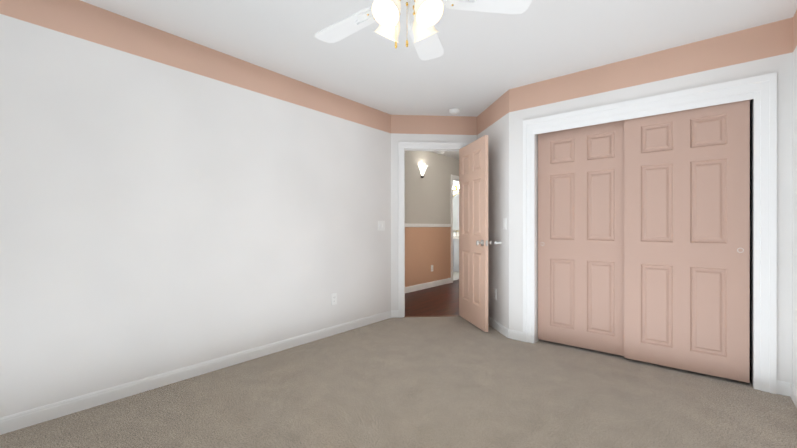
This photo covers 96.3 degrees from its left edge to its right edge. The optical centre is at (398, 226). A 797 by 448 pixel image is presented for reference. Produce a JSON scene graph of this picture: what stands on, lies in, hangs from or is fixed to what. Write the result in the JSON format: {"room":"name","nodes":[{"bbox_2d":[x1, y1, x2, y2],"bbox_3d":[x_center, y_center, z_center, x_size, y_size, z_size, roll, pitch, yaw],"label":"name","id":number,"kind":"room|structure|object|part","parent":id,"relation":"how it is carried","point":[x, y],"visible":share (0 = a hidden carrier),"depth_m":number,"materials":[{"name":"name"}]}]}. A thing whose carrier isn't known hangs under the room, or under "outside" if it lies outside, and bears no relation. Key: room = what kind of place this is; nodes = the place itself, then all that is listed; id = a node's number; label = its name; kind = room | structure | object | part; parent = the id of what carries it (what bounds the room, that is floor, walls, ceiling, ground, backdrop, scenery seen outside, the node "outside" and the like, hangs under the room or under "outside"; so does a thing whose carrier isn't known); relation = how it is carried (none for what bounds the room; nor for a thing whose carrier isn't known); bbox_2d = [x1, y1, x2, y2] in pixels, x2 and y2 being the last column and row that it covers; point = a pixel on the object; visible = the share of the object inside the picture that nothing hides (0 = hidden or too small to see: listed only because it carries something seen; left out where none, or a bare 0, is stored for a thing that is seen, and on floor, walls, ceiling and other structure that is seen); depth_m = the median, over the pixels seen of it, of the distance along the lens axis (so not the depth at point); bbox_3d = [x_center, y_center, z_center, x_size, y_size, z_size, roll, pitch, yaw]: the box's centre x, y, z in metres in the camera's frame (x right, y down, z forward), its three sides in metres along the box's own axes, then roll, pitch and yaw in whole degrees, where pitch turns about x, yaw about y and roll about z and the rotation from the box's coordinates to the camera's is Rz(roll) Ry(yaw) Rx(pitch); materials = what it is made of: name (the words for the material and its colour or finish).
{"room":"empty bedroom","nodes":[
{"label":"empty bedroom","id":0,"kind":"room"},
{"bbox_2d":[0,0,796,417],"bbox_3d":[0.128,-0.098,1.979,3.540,2.500,5.240,0,0,40],"label":"wall","id":1,"kind":"structure","parent":0,"point":[168,202],"depth_m":2.51,"materials":[{"name":"paint"}]},
{"bbox_2d":[331,293,336,304],"bbox_3d":[-0.652,0.730,3.617,0.008,0.115,0.070,0,0,40],"label":"outlet","id":2,"kind":"object","parent":1,"relation":"attached to","point":[333,298],"visible":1,"depth_m":3.61,"materials":[{"name":"white plastic"}]},
{"bbox_2d":[378,221,384,230],"bbox_3d":[-0.196,-0.015,4.160,0.014,0.115,0.116,0,0,40],"label":"light switch","id":3,"kind":"object","parent":1,"relation":"attached to","point":[381,225],"visible":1,"depth_m":4.16,"materials":[{"name":"white plastic"}]},
{"bbox_2d":[398,141,467,317],"bbox_3d":[0.417,0.032,4.394,0.850,2.115,0.158,0,0,-4],"label":"door frame","id":4,"kind":"structure","parent":1,"relation":"attached to","point":[403,147],"depth_m":4.30,"materials":[{"name":"white wood"}]},
{"bbox_2d":[459,135,487,331],"bbox_3d":[0.830,0.069,4.003,0.035,2.019,0.704,0,0,-12],"label":"entry door","id":5,"kind":"structure","parent":1,"relation":"in","point":[473,229],"depth_m":3.94,"materials":[{"name":"beige"}]},
{"bbox_2d":[476,240,491,245],"bbox_3d":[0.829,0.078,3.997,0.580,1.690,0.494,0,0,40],"label":"door knob","id":6,"kind":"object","parent":5,"relation":"attached to","point":[478,242],"depth_m":3.70,"materials":[{"name":"grey metal"}]},
{"bbox_2d":[494,288,496,299],"bbox_3d":[1.035,0.720,3.832,0.008,0.115,0.070,0,0,-8],"label":"outlet","id":7,"kind":"object","parent":1,"relation":"attached to","point":[495,294],"visible":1,"depth_m":3.81,"materials":[{"name":"white plastic"}]},
{"bbox_2d":[503,218,506,229],"bbox_3d":[1.071,-0.030,3.589,0.054,0.115,0.050,0,0,40],"label":"light switch","id":8,"kind":"object","parent":1,"relation":"attached to","point":[504,223],"visible":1,"depth_m":3.57,"materials":[{"name":"white plastic"}]},
{"bbox_2d":[488,316,522,340],"bbox_3d":[1.042,1.048,3.917,0.879,0.085,0.603,0,0,40],"label":"baseboard","id":9,"kind":"structure","parent":1,"relation":"attached to","point":[512,334],"depth_m":3.55,"materials":[{"name":"white wood"}]},
{"bbox_2d":[538,120,623,355],"bbox_3d":[1.620,0.063,3.168,0.745,2.005,0.034,0,0,40],"label":"closet door","id":10,"kind":"structure","parent":1,"relation":"in","point":[581,236],"depth_m":3.15,"materials":[{"name":"beige"}]},
{"bbox_2d":[523,72,776,393],"bbox_3d":[1.870,0.041,2.917,1.670,2.100,0.142,0,0,40],"label":"trim","id":11,"kind":"structure","parent":1,"relation":"attached to","point":[760,91],"depth_m":2.43,"materials":[{"name":"white wood"}]},
{"bbox_2d":[624,100,749,382],"bbox_3d":[2.129,0.064,2.686,0.730,2.005,0.034,0,0,40],"label":"closet door","id":12,"kind":"structure","parent":1,"relation":"in","point":[686,237],"depth_m":2.64,"materials":[{"name":"beige"}]},
{"bbox_2d":[780,381,796,407],"bbox_3d":[1.157,1.050,0.660,0.030,0.085,4.285,0,0,40],"label":"baseboard","id":13,"kind":"structure","parent":1,"relation":"attached to","point":[786,388],"depth_m":2.30,"materials":[{"name":"white wood"}]},
{"bbox_2d":[0,316,796,447],"bbox_3d":[0.128,1.122,1.980,3.300,0.060,5.000,0,0,40],"label":"floor carpet","id":14,"kind":"object","parent":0,"point":[436,382],"visible":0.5,"depth_m":2.21,"materials":[{"name":"beige carpet"}]},
{"bbox_2d":[404,315,458,316],"bbox_3d":[0.420,1.090,4.351,0.710,0.008,0.028,0,0,-4],"label":"trim","id":15,"kind":"structure","parent":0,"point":[431,316],"depth_m":4.33,"materials":[{"name":"brown wood"}]},
{"bbox_2d":[405,151,458,286],"bbox_3d":[0.465,-0.102,6.381,0.120,2.500,6.440,0,0,40],"label":"wall","id":16,"kind":"structure","parent":0,"point":[428,198],"depth_m":6.37,"materials":[{"name":"paint"}]},
{"bbox_2d":[418,165,427,177],"bbox_3d":[0.453,-0.952,6.182,0.117,0.210,0.224,0,0,40],"label":"sconce","id":17,"kind":"object","parent":16,"relation":"attached to","point":[423,168],"visible":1,"depth_m":6.16,"materials":[{"name":"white glass"}]},
{"bbox_2d":[405,175,458,292],"bbox_3d":[0.474,0.036,6.373,0.144,2.105,6.200,0,0,40],"label":"trim","id":18,"kind":"structure","parent":16,"relation":"attached to","point":[413,288],"depth_m":6.67,"materials":[{"name":"white wood"}]},
{"bbox_2d":[405,279,458,315],"bbox_3d":[1.386,1.121,5.616,2.515,0.056,6.200,0,0,40],"label":"floor","id":19,"kind":"structure","parent":0,"point":[441,300],"depth_m":5.23,"materials":[{"name":"brown wood"}]},
{"bbox_2d":[80,0,796,159],"bbox_3d":[0.327,-1.410,4.564,6.540,0.120,9.470,0,0,40],"label":"ceiling","id":20,"kind":"structure","parent":0,"point":[482,63],"depth_m":2.57,"materials":[{"name":"white paint"}]},
{"bbox_2d":[315,0,531,59],"bbox_3d":[0.009,-1.098,1.697,1.104,0.501,1.132,0,0,40],"label":"ceiling fan","id":21,"kind":"object","parent":20,"relation":"hanging from","point":[421,28],"visible":1,"depth_m":1.73,"materials":[{"name":"white metal"}]},
{"bbox_3d":[0.040,-0.984,1.683,0.393,0.148,0.393,0,0,40],"label":"lamp shade","id":22,"kind":"part","parent":21,"relation":"part of","materials":[{"name":"white glass"}]},
{"bbox_2d":[449,108,459,113],"bbox_3d":[0.647,-1.330,4.124,0.132,0.040,0.132,0,0,40],"label":"smoke detector","id":23,"kind":"object","parent":20,"relation":"attached to","point":[454,111],"visible":1,"depth_m":4.08,"materials":[{"name":"white plastic"}]},
{"bbox_2d":[453,180,458,232],"bbox_3d":[1.465,-0.104,9.269,2.035,2.500,0.120,0,0,40],"label":"wall","id":24,"kind":"structure","parent":0,"point":[455,183],"depth_m":9.18,"materials":[{"name":"white paint"}]},
{"bbox_2d":[453,193,458,229],"bbox_3d":[1.572,-0.379,9.082,0.684,0.994,0.026,0,0,40],"label":"bathroom mirror","id":25,"kind":"object","parent":24,"relation":"attached to","point":[455,212],"visible":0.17,"depth_m":9.16,"materials":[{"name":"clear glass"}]},
{"bbox_2d":[453,272,458,280],"bbox_3d":[0.723,1.118,8.378,2.035,0.058,2.800,0,0,40],"label":"floor","id":26,"kind":"structure","parent":0,"point":[455,275],"depth_m":7.92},
{"bbox_2d":[453,230,458,271],"bbox_3d":[1.345,0.581,8.919,1.220,1.011,0.564,0,0,40],"label":"bathroom vanity","id":27,"kind":"object","parent":26,"relation":"on","point":[456,252],"visible":0.19,"depth_m":8.57,"materials":[{"name":"white paint"}]},
{"bbox_2d":[749,99,751,359],"bbox_3d":[2.171,-0.099,3.224,1.990,2.500,0.715,0,0,40],"label":"wall","id":28,"kind":"structure","parent":0,"point":[750,222],"depth_m":2.93,"materials":[{"name":"grey"}]}
]}

